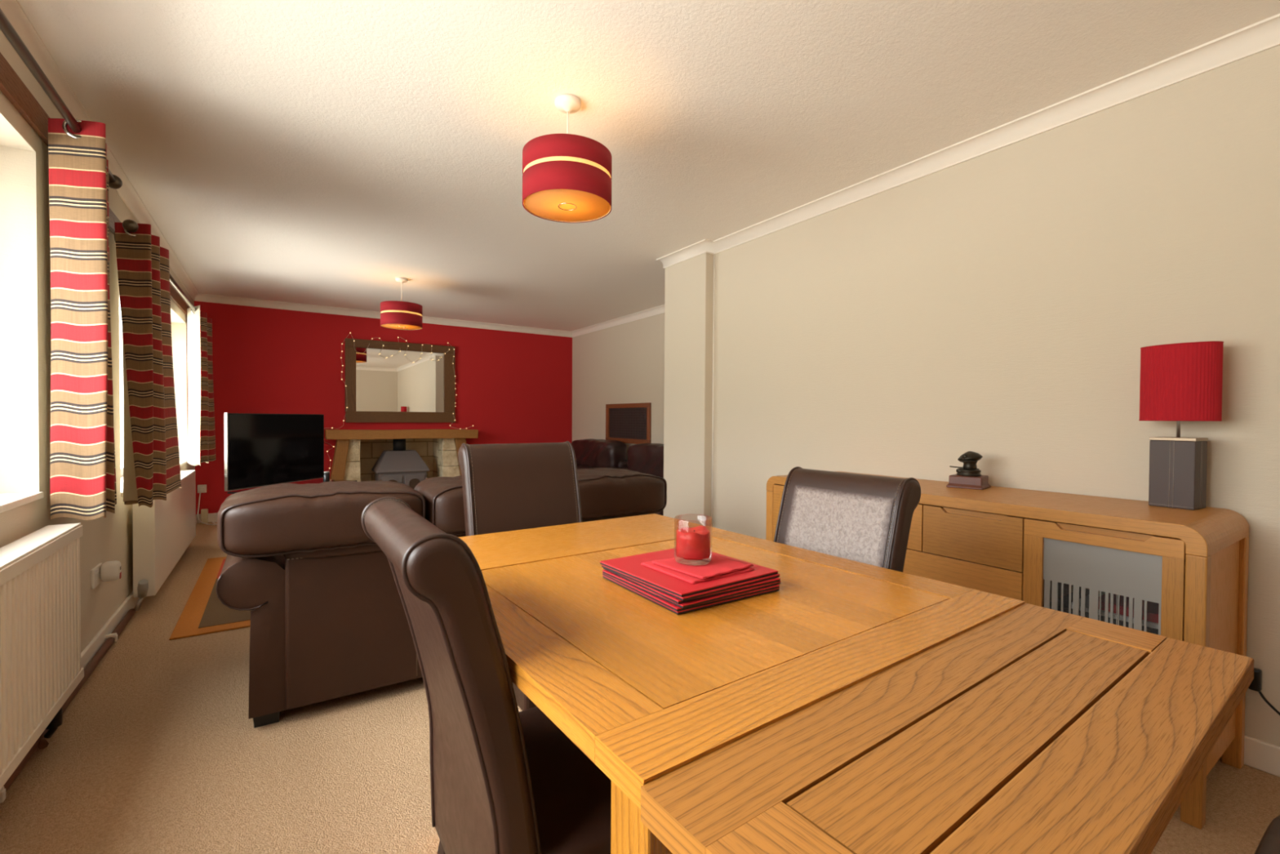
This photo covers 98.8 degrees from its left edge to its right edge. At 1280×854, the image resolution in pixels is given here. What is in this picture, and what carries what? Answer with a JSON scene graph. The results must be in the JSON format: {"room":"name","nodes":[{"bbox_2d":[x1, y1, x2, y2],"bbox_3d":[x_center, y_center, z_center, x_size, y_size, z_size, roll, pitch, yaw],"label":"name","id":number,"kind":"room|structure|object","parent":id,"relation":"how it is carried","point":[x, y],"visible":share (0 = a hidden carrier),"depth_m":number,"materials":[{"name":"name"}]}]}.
{"room":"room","nodes":[
{"label":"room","id":0,"kind":"room"},
{"bbox_2d":[0,29,195,653],"bbox_3d":[-2.449,-0.124,2.179,0.250,2.400,8.553,0,1,-34],"label":"wall","id":1,"kind":"structure","parent":0,"point":[24,211],"depth_m":1.96,"materials":[{"name":"beige paint"}]},
{"bbox_2d":[0,491,43,512],"bbox_3d":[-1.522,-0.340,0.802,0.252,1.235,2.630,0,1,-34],"label":"window sill","id":2,"kind":"structure","parent":1,"relation":"in","point":[8,501],"depth_m":1.82,"materials":[{"name":"white plastic"}]},
{"bbox_2d":[0,52,49,146],"bbox_3d":[-1.440,-1.073,0.896,0.018,0.094,3.120,0,1,-34],"label":"trim","id":3,"kind":"structure","parent":1,"relation":"attached to","point":[11,86],"depth_m":1.81,"materials":[{"name":"brown wood"}]},
{"bbox_2d":[0,523,84,789],"bbox_3d":[-1.704,0.713,1.404,0.127,0.715,1.302,0,1,-34],"label":"radiator","id":4,"kind":"object","parent":1,"relation":"attached to","point":[40,590],"visible":1,"depth_m":1.61,"materials":[{"name":"white"}]},
{"bbox_2d":[0,523,80,569],"bbox_3d":[-1.688,0.361,1.408,0.086,0.010,1.302,0,1,-34],"label":"grille","id":5,"kind":"object","parent":4,"relation":"attached to","point":[15,554],"depth_m":1.65,"materials":[{"name":"white"}]},
{"bbox_2d":[0,8,122,189],"bbox_3d":[-1.433,-1.045,1.021,0.133,0.060,3.319,0,1,-34],"label":"pole","id":6,"kind":"object","parent":1,"relation":"attached to","point":[115,182],"visible":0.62,"depth_m":1.64,"materials":[{"name":"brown metal"}]},
{"bbox_2d":[48,118,116,519],"bbox_3d":[-2.126,-0.383,2.131,0.162,1.436,0.446,0,1,-34],"label":"curtain","id":7,"kind":"object","parent":6,"relation":"hanging from","point":[82,467],"visible":0.99,"depth_m":1.97,"materials":[{"name":"fabric"}]},
{"bbox_2d":[3,608,135,791],"bbox_3d":[-2.028,1.054,1.861,0.054,0.032,2.910,0,1,-34],"label":"pipe","id":8,"kind":"object","parent":1,"relation":"attached to","point":[41,743],"visible":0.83,"depth_m":2.24,"materials":[{"name":"metal"}]},
{"bbox_2d":[0,786,5,803],"bbox_3d":[-1.841,1.052,1.559,0.045,0.040,0.022,0,1,-34],"label":"clip","id":9,"kind":"object","parent":8,"relation":"attached to","point":[2,791],"visible":0.97,"depth_m":1.56,"materials":[{"name":"white plastic"}]},
{"bbox_2d":[105,632,117,641],"bbox_3d":[-2.581,1.030,2.676,0.045,0.040,0.022,0,1,-34],"label":"clip","id":10,"kind":"object","parent":8,"relation":"attached to","point":[114,635],"visible":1,"depth_m":2.67,"materials":[{"name":"white plastic"}]},
{"bbox_2d":[90,562,102,589],"bbox_3d":[-2.546,0.698,2.573,0.018,0.090,0.150,0,1,-34],"label":"wall socket","id":11,"kind":"object","parent":1,"relation":"attached to","point":[95,580],"visible":0.92,"depth_m":2.54,"materials":[{"name":"white plastic"}]},
{"bbox_2d":[100,560,121,582],"bbox_3d":[-2.536,0.689,2.631,0.070,0.092,0.088,0,1,-34],"label":"air freshener","id":12,"kind":"object","parent":11,"relation":"attached to","point":[110,571],"visible":1,"depth_m":2.60,"materials":[{"name":"white plastic"}]},
{"bbox_2d":[0,0,199,300],"bbox_3d":[-2.344,-1.287,2.287,0.050,0.076,8.253,0,1,-34],"label":"trim","id":13,"kind":"structure","parent":1,"relation":"attached to","point":[12,10],"depth_m":2.21,"materials":[{"name":"white paint"}]},
{"bbox_2d":[80,514,197,668],"bbox_3d":[-2.373,1.028,2.312,0.016,0.095,8.253,0,1,-34],"label":"baseboard","id":14,"kind":"structure","parent":1,"relation":"attached to","point":[90,651],"depth_m":2.69,"materials":[{"name":"white"}]},
{"bbox_2d":[108,207,189,315],"bbox_3d":[-3.511,-1.078,4.017,0.018,0.090,3.110,0,1,-34],"label":"trim","id":15,"kind":"structure","parent":1,"relation":"attached to","point":[175,296],"depth_m":4.42,"materials":[{"name":"brown wood"}]},
{"bbox_2d":[119,296,187,496],"bbox_3d":[-3.671,-0.299,4.040,0.252,1.320,2.680,0,1,-34],"label":"window","id":16,"kind":"structure","parent":1,"relation":"in","point":[121,357],"depth_m":3.92,"materials":[{"name":"white plastic"}]},
{"bbox_2d":[114,219,196,311],"bbox_3d":[-3.449,-1.008,4.058,0.133,0.060,3.434,0,1,-34],"label":"pole","id":17,"kind":"object","parent":1,"relation":"attached to","point":[130,225],"visible":0.54,"depth_m":2.83,"materials":[{"name":"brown metal"}]},
{"bbox_2d":[114,222,181,507],"bbox_3d":[-2.819,-0.306,3.165,0.166,1.438,1.080,0,1,-34],"label":"curtain","id":18,"kind":"object","parent":17,"relation":"hanging from","point":[151,454],"visible":1,"depth_m":2.83,"materials":[{"name":"fabric"}]},
{"bbox_2d":[186,304,215,466],"bbox_3d":[-4.098,-0.361,5.110,0.144,1.403,0.937,0,1,-31],"label":"curtain","id":19,"kind":"object","parent":17,"relation":"hanging from","point":[201,413],"visible":1,"depth_m":4.90,"materials":[{"name":"fabric"}]},
{"bbox_2d":[132,470,195,610],"bbox_3d":[-3.354,0.706,3.886,0.123,0.630,2.038,0,1,-34],"label":"radiator","id":20,"kind":"object","parent":1,"relation":"attached to","point":[162,532],"visible":0.75,"depth_m":3.36,"materials":[{"name":"white"}]},
{"bbox_2d":[180,470,195,480],"bbox_3d":[-3.377,0.395,3.942,0.098,0.012,1.910,0,1,-34],"label":"grille","id":21,"kind":"object","parent":20,"relation":"attached to","point":[185,475],"depth_m":4.45,"materials":[{"name":"white"}]},
{"bbox_2d":[186,315,188,460],"bbox_3d":[-4.328,-0.358,5.247,0.014,1.395,0.060,0,1,-34],"label":"trim","id":22,"kind":"structure","parent":1,"relation":"attached to","point":[186,316],"depth_m":5.22,"materials":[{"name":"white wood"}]},
{"bbox_2d":[194,301,572,523],"bbox_3d":[-2.907,-0.198,6.959,4.674,2.400,0.120,0,1,-34],"label":"wall","id":23,"kind":"structure","parent":0,"point":[513,387],"depth_m":6.47,"materials":[{"name":"red paint"}]},
{"bbox_2d":[197,484,206,493],"bbox_3d":[-4.599,0.650,5.753,0.075,0.084,0.045,0,1,-34],"label":"wall socket","id":24,"kind":"object","parent":23,"relation":"attached to","point":[201,488],"visible":1,"depth_m":5.75,"materials":[{"name":"white plastic"}]},
{"bbox_2d":[196,512,217,523],"bbox_3d":[-4.179,0.961,6.055,1.114,0.095,0.016,0,1,-34],"label":"baseboard","id":25,"kind":"structure","parent":23,"relation":"attached to","point":[212,517],"depth_m":5.80,"materials":[{"name":"white"}]},
{"bbox_2d":[194,293,572,337],"bbox_3d":[-2.811,-1.358,6.899,4.374,0.076,0.050,0,1,-34],"label":"trim","id":26,"kind":"structure","parent":23,"relation":"attached to","point":[199,297],"depth_m":6.48,"materials":[{"name":"white paint"}]},
{"bbox_2d":[345,337,455,422],"bbox_3d":[-2.951,-0.552,6.824,1.272,0.992,0.044,0,1,-34],"label":"wall mirror","id":27,"kind":"object","parent":23,"relation":"attached to","point":[397,388],"visible":1,"depth_m":6.79,"materials":[{"name":"brown wood"}]},
{"bbox_2d":[324,331,473,469],"bbox_3d":[-2.935,-0.285,6.768,1.744,1.690,0.154,0,1,-34],"label":"fairy lights","id":28,"kind":"object","parent":27,"relation":"attached to","point":[350,331],"visible":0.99,"depth_m":6.77,"materials":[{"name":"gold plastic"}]},
{"bbox_2d":[572,312,664,459],"bbox_3d":[0.102,-0.174,6.607,0.150,2.400,3.796,0,1,-34],"label":"wall","id":29,"kind":"structure","parent":0,"point":[623,363],"depth_m":7.07,"materials":[{"name":"beige paint"}]},
{"bbox_2d":[570,304,664,337],"bbox_3d":[0.026,-1.335,6.534,0.050,0.076,3.796,0,1,-34],"label":"trim","id":30,"kind":"structure","parent":29,"relation":"attached to","point":[660,309],"depth_m":6.94,"materials":[{"name":"white paint"}]},
{"bbox_2d":[605,402,651,444],"bbox_3d":[-0.162,-0.045,6.843,0.030,0.496,1.017,0,1,-34],"label":"chalkboard","id":31,"kind":"object","parent":29,"relation":"attached to","point":[625,423],"visible":0.93,"depth_m":6.79,"materials":[{"name":"brown wood"}]},
{"bbox_2d":[0,521,1279,853],"bbox_3d":[-0.765,1.114,3.740,4.874,0.100,9.253,0,1,-34],"label":"floor","id":32,"kind":"structure","parent":0,"point":[158,750],"depth_m":1.74,"materials":[{"name":"carpet"}]},
{"bbox_2d":[200,508,208,524],"bbox_3d":[-4.555,0.936,5.733,0.056,0.150,0.060,0,1,-34],"label":"power adapter","id":33,"kind":"object","parent":32,"relation":"on","point":[204,513],"visible":0.91,"depth_m":5.71,"materials":[{"name":"beige plastic"}]},
{"bbox_2d":[197,492,217,524],"bbox_3d":[-4.383,0.847,5.700,0.429,0.333,0.146,0,1,8],"label":"lead","id":34,"kind":"object","parent":32,"relation":"on","point":[214,522],"visible":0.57,"depth_m":5.67,"materials":[{"name":"white plastic"}]},
{"bbox_2d":[168,556,250,639],"bbox_3d":[-2.016,1.044,4.083,2.050,0.014,1.860,0,1,-34],"label":"rug","id":35,"kind":"object","parent":32,"relation":"on","point":[203,612],"visible":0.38,"depth_m":3.10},
{"bbox_2d":[226,479,356,493],"bbox_3d":[-3.105,0.781,4.977,0.450,0.499,0.980,1,1,10],"label":"tv stand","id":36,"kind":"object","parent":32,"relation":"on","point":[315,481],"visible":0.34,"depth_m":5.24,"materials":[{"name":"black"}]},
{"bbox_2d":[224,413,324,491],"bbox_3d":[-3.032,0.212,4.598,0.260,0.650,0.976,1,1,10],"label":"television","id":37,"kind":"object","parent":36,"relation":"on","point":[261,450],"visible":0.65,"depth_m":4.49,"materials":[{"name":"black plastic"}]},
{"bbox_2d":[323,471,329,481],"bbox_3d":[-3.021,0.478,5.278,0.056,0.100,0.055,0,1,-34],"label":"can","id":38,"kind":"object","parent":36,"relation":"on","point":[326,473],"visible":0.81,"depth_m":5.26,"materials":[{"name":"black metal"}]},
{"bbox_2d":[324,429,478,481],"bbox_3d":[-2.977,0.514,6.892,1.732,0.978,0.858,0,1,-34],"label":"fireplace","id":39,"kind":"object","parent":32,"relation":"on","point":[356,452],"visible":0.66,"depth_m":6.97,"materials":[{"name":"brown wood"}]},
{"bbox_2d":[371,439,429,488],"bbox_3d":[-3.013,0.557,6.903,0.610,0.832,0.445,0,1,-34],"label":"wood stove","id":40,"kind":"object","parent":39,"relation":"on","point":[400,464],"visible":0.57,"depth_m":6.80,"materials":[{"name":"grey metal"}]},
{"bbox_2d":[215,467,666,728],"bbox_3d":[-0.886,0.650,2.741,1.900,0.855,0.974,0,1,-34],"label":"sofa","id":41,"kind":"object","parent":32,"relation":"on","point":[329,620],"visible":0.52,"depth_m":2.05,"materials":[{"name":"leather"}]},
{"bbox_2d":[217,480,424,555],"bbox_3d":[-1.246,0.340,2.187,0.686,0.221,0.458,0,1,-34],"label":"cushion","id":42,"kind":"object","parent":41,"relation":"on","point":[322,517],"depth_m":1.97,"materials":[{"name":"leather"}]},
{"bbox_2d":[413,475,465,533],"bbox_3d":[-0.717,0.338,2.538,0.576,0.220,0.458,0,1,-34],"label":"cushion","id":43,"kind":"object","parent":41,"relation":"on","point":[443,498],"depth_m":2.25,"materials":[{"name":"leather"}]},
{"bbox_2d":[577,467,665,519],"bbox_3d":[-0.212,0.336,2.872,0.626,0.221,0.458,0,1,-34],"label":"cushion","id":44,"kind":"object","parent":41,"relation":"on","point":[605,493],"depth_m":2.70,"materials":[{"name":"leather"}]},
{"bbox_2d":[360,496,611,853],"bbox_3d":[-0.160,0.623,1.052,0.626,0.970,0.434,0,1,-34],"label":"dining chair","id":45,"kind":"object","parent":32,"relation":"on","point":[504,780],"visible":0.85,"depth_m":0.83,"materials":[{"name":"leather"}]},
{"bbox_2d":[457,440,582,710],"bbox_3d":[-0.302,0.577,1.806,0.434,1.036,0.626,0,1,-34],"label":"dining chair","id":46,"kind":"object","parent":32,"relation":"on","point":[507,486],"visible":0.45,"depth_m":1.94,"materials":[{"name":"leather"}]},
{"bbox_2d":[571,438,627,469],"bbox_3d":[-0.752,0.588,6.918,0.826,0.856,1.370,0,1,-34],"label":"armchair","id":47,"kind":"object","parent":32,"relation":"on","point":[589,453],"visible":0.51,"depth_m":6.72,"materials":[{"name":"leather"}]},
{"bbox_2d":[576,464,594,468],"bbox_3d":[-0.791,0.587,6.892,0.680,0.180,1.000,0,1,-34],"label":"seat cushion","id":48,"kind":"object","parent":47,"relation":"on","point":[579,466],"depth_m":6.89,"materials":[{"name":"leather"}]},
{"bbox_2d":[621,443,663,515],"bbox_3d":[0.083,0.612,5.660,0.826,0.856,1.530,0,1,-34],"label":"armchair","id":49,"kind":"object","parent":32,"relation":"on","point":[645,458],"visible":0.2,"depth_m":5.86,"materials":[{"name":"leather"}]},
{"bbox_2d":[627,443,663,477],"bbox_3d":[0.287,0.375,5.791,0.294,0.382,1.300,0,1,-34],"label":"cushion","id":50,"kind":"object","parent":49,"relation":"on","point":[645,458],"depth_m":5.87,"materials":[{"name":"leather"}]},
{"bbox_2d":[773,466,920,572],"bbox_3d":[0.400,0.619,1.504,0.626,0.970,0.423,0,1,-34],"label":"dining chair","id":51,"kind":"object","parent":32,"relation":"on","point":[864,518],"visible":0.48,"depth_m":1.56,"materials":[{"name":"leather"}]},
{"bbox_2d":[458,513,1253,853],"bbox_3d":[0.115,0.722,1.180,0.935,0.770,1.507,0,1,-36],"label":"dining table","id":52,"kind":"object","parent":32,"relation":"on","point":[849,706],"visible":0.77,"depth_m":0.70,"materials":[{"name":"brown wood"}]},
{"bbox_2d":[602,574,779,614],"bbox_3d":[0.103,0.334,1.179,0.265,0.006,0.277,0,1,-33],"label":"placemat","id":53,"kind":"object","parent":52,"relation":"on","point":[604,576],"visible":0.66,"depth_m":1.07,"materials":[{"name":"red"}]},
{"bbox_2d":[602,573,779,611],"bbox_3d":[0.102,0.327,1.176,0.265,0.006,0.277,0,1,-33],"label":"placemat","id":54,"kind":"object","parent":53,"relation":"on","point":[666,603],"visible":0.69,"depth_m":1.07,"materials":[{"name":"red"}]},
{"bbox_2d":[602,569,781,608],"bbox_3d":[0.105,0.321,1.175,0.265,0.006,0.277,0,1,-35],"label":"placemat","id":55,"kind":"object","parent":54,"relation":"on","point":[694,602],"visible":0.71,"depth_m":1.06,"materials":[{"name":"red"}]},
{"bbox_2d":[603,567,780,604],"bbox_3d":[0.104,0.314,1.177,0.265,0.006,0.277,0,1,-33],"label":"placemat","id":56,"kind":"object","parent":55,"relation":"on","point":[775,580],"visible":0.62,"depth_m":1.06,"materials":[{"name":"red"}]},
{"bbox_2d":[601,564,779,600],"bbox_3d":[0.103,0.308,1.175,0.265,0.006,0.277,0,1,-36],"label":"placemat","id":57,"kind":"object","parent":56,"relation":"on","point":[775,575],"visible":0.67,"depth_m":1.06,"materials":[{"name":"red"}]},
{"bbox_2d":[600,547,777,596],"bbox_3d":[0.100,0.301,1.177,0.265,0.006,0.277,0,1,-36],"label":"placemat","id":58,"kind":"object","parent":57,"relation":"on","point":[631,566],"visible":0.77,"depth_m":1.11,"materials":[{"name":"red"}]},
{"bbox_2d":[641,558,754,583],"bbox_3d":[0.120,0.295,1.162,0.171,0.004,0.170,0,1,-36],"label":"napkin","id":59,"kind":"object","parent":58,"relation":"on","point":[688,578],"visible":0.44,"depth_m":1.11,"materials":[{"name":"red"}]},
{"bbox_2d":[652,554,753,578],"bbox_3d":[0.132,0.290,1.163,0.152,0.004,0.152,0,1,-40],"label":"napkin","id":60,"kind":"object","parent":59,"relation":"on","point":[713,565],"visible":0.85,"depth_m":1.15,"materials":[{"name":"red"}]},
{"bbox_2d":[675,525,710,559],"bbox_3d":[0.114,0.240,1.175,0.081,0.094,0.081,0,1,-34],"label":"candle","id":61,"kind":"object","parent":60,"relation":"on","point":[691,543],"visible":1,"depth_m":1.15,"materials":[{"name":"red wax"}]},
{"bbox_2d":[765,471,1248,829],"bbox_3d":[1.320,0.680,2.324,0.525,0.836,1.620,0,1,-34],"label":"sideboard","id":62,"kind":"object","parent":32,"relation":"on","point":[1037,548],"visible":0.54,"depth_m":1.77,"materials":[{"name":"brown wood"}]},
{"bbox_2d":[946,451,991,489],"bbox_3d":[1.427,0.183,2.380,0.140,0.157,0.138,1,1,44],"label":"figurine","id":63,"kind":"object","parent":62,"relation":"on","point":[968,476],"visible":1,"depth_m":2.35,"materials":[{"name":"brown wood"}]},
{"bbox_2d":[1049,588,1158,634],"bbox_3d":[1.613,0.620,1.814,0.310,0.036,0.340,0,1,-34],"label":"game box","id":64,"kind":"object","parent":62,"relation":"on","point":[1153,630],"visible":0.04,"depth_m":1.81,"materials":[{"name":"black"}]},
{"bbox_2d":[1071,591,1158,629],"bbox_3d":[1.627,0.595,1.793,0.310,0.014,0.270,0,1,-34],"label":"game box","id":65,"kind":"object","parent":64,"relation":"on","point":[1152,624],"visible":0.16,"depth_m":1.72,"materials":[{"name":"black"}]},
{"bbox_2d":[1098,592,1159,622],"bbox_3d":[1.645,0.574,1.775,0.300,0.028,0.200,0,1,-34],"label":"game box","id":66,"kind":"object","parent":65,"relation":"on","point":[1152,607],"visible":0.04,"depth_m":1.72,"materials":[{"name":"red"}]},
{"bbox_2d":[1138,341,1223,510],"bbox_3d":[1.831,-0.003,1.863,0.132,0.550,0.207,0,1,-30],"label":"table lamp","id":67,"kind":"object","parent":62,"relation":"on","point":[1180,382],"visible":1,"depth_m":1.82,"materials":[{"name":"red fabric"}]},
{"bbox_2d":[1254,814,1279,853],"bbox_3d":[1.119,0.636,0.701,0.626,0.970,0.434,0,1,-34],"label":"dining chair","id":68,"kind":"object","parent":32,"relation":"on","point":[1269,843],"visible":1,"depth_m":0.86,"materials":[{"name":"leather"}]},
{"bbox_2d":[17,0,1279,331],"bbox_3d":[-0.750,-1.386,3.703,4.874,0.100,9.253,0,1,-34],"label":"ceiling","id":69,"kind":"structure","parent":0,"point":[322,153],"depth_m":2.25,"materials":[{"name":"white paint"}]},
{"bbox_2d":[380,277,422,329],"bbox_3d":[-2.194,-1.142,5.045,0.356,0.444,0.356,0,1,-34],"label":"pendant lamp","id":70,"kind":"object","parent":69,"relation":"hanging from","point":[397,315],"visible":1,"depth_m":4.91,"materials":[{"name":"red"}]},
{"bbox_2d":[381,324,422,329],"bbox_3d":[-2.196,-0.925,5.048,0.345,0.002,0.345,1,1,30],"label":"diffuser","id":71,"kind":"object","parent":70,"relation":"attached to","point":[397,326],"depth_m":5.06,"materials":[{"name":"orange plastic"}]},
{"bbox_2d":[522,93,612,222],"bbox_3d":[-0.291,-1.098,2.207,0.356,0.424,0.356,0,1,-34],"label":"pendant lamp","id":72,"kind":"object","parent":69,"relation":"hanging from","point":[566,178],"visible":1,"depth_m":2.09,"materials":[{"name":"red"}]},
{"bbox_2d":[523,189,610,222],"bbox_3d":[-0.293,-0.891,2.210,0.345,0.002,0.345,1,1,30],"label":"diffuser","id":73,"kind":"object","parent":72,"relation":"attached to","point":[553,205],"depth_m":2.19,"materials":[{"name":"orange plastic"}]},
{"bbox_2d":[663,253,713,526],"bbox_3d":[0.841,-0.138,4.518,1.228,2.400,0.502,0,1,-34],"label":"wall","id":74,"kind":"structure","parent":0,"point":[689,283],"depth_m":4.12,"materials":[{"name":"beige paint"}]},
{"bbox_2d":[712,44,1279,746],"bbox_3d":[1.708,-0.101,2.419,0.200,2.400,3.955,0,1,-34],"label":"wall","id":75,"kind":"structure","parent":0,"point":[1001,305],"depth_m":2.28,"materials":[{"name":"beige paint"}]},
{"bbox_2d":[711,254,715,527],"bbox_3d":[0.534,-0.142,4.005,0.012,2.220,0.012,0,1,-34],"label":"trim","id":76,"kind":"structure","parent":75,"relation":"attached to","point":[713,255],"depth_m":4.00,"materials":[{"name":"white"}]},
{"bbox_2d":[656,13,1279,268],"bbox_3d":[1.845,-1.269,2.819,1.128,0.076,4.507,0,1,-34],"label":"trim","id":77,"kind":"structure","parent":75,"relation":"attached to","point":[1263,35],"depth_m":2.28,"materials":[{"name":"white paint"}]},
{"bbox_2d":[1221,734,1279,777],"bbox_3d":[1.611,1.051,2.377,0.016,0.095,3.955,0,1,-34],"label":"baseboard","id":78,"kind":"structure","parent":75,"relation":"attached to","point":[1264,756],"depth_m":1.77,"materials":[{"name":"white"}]},
{"bbox_2d":[1248,667,1279,715],"bbox_3d":[2.129,0.949,1.579,0.026,0.320,0.513,0,1,-33],"label":"plug","id":79,"kind":"object","parent":75,"relation":"attached to","point":[1256,683],"visible":0.87,"depth_m":1.77,"materials":[{"name":"black plastic"}]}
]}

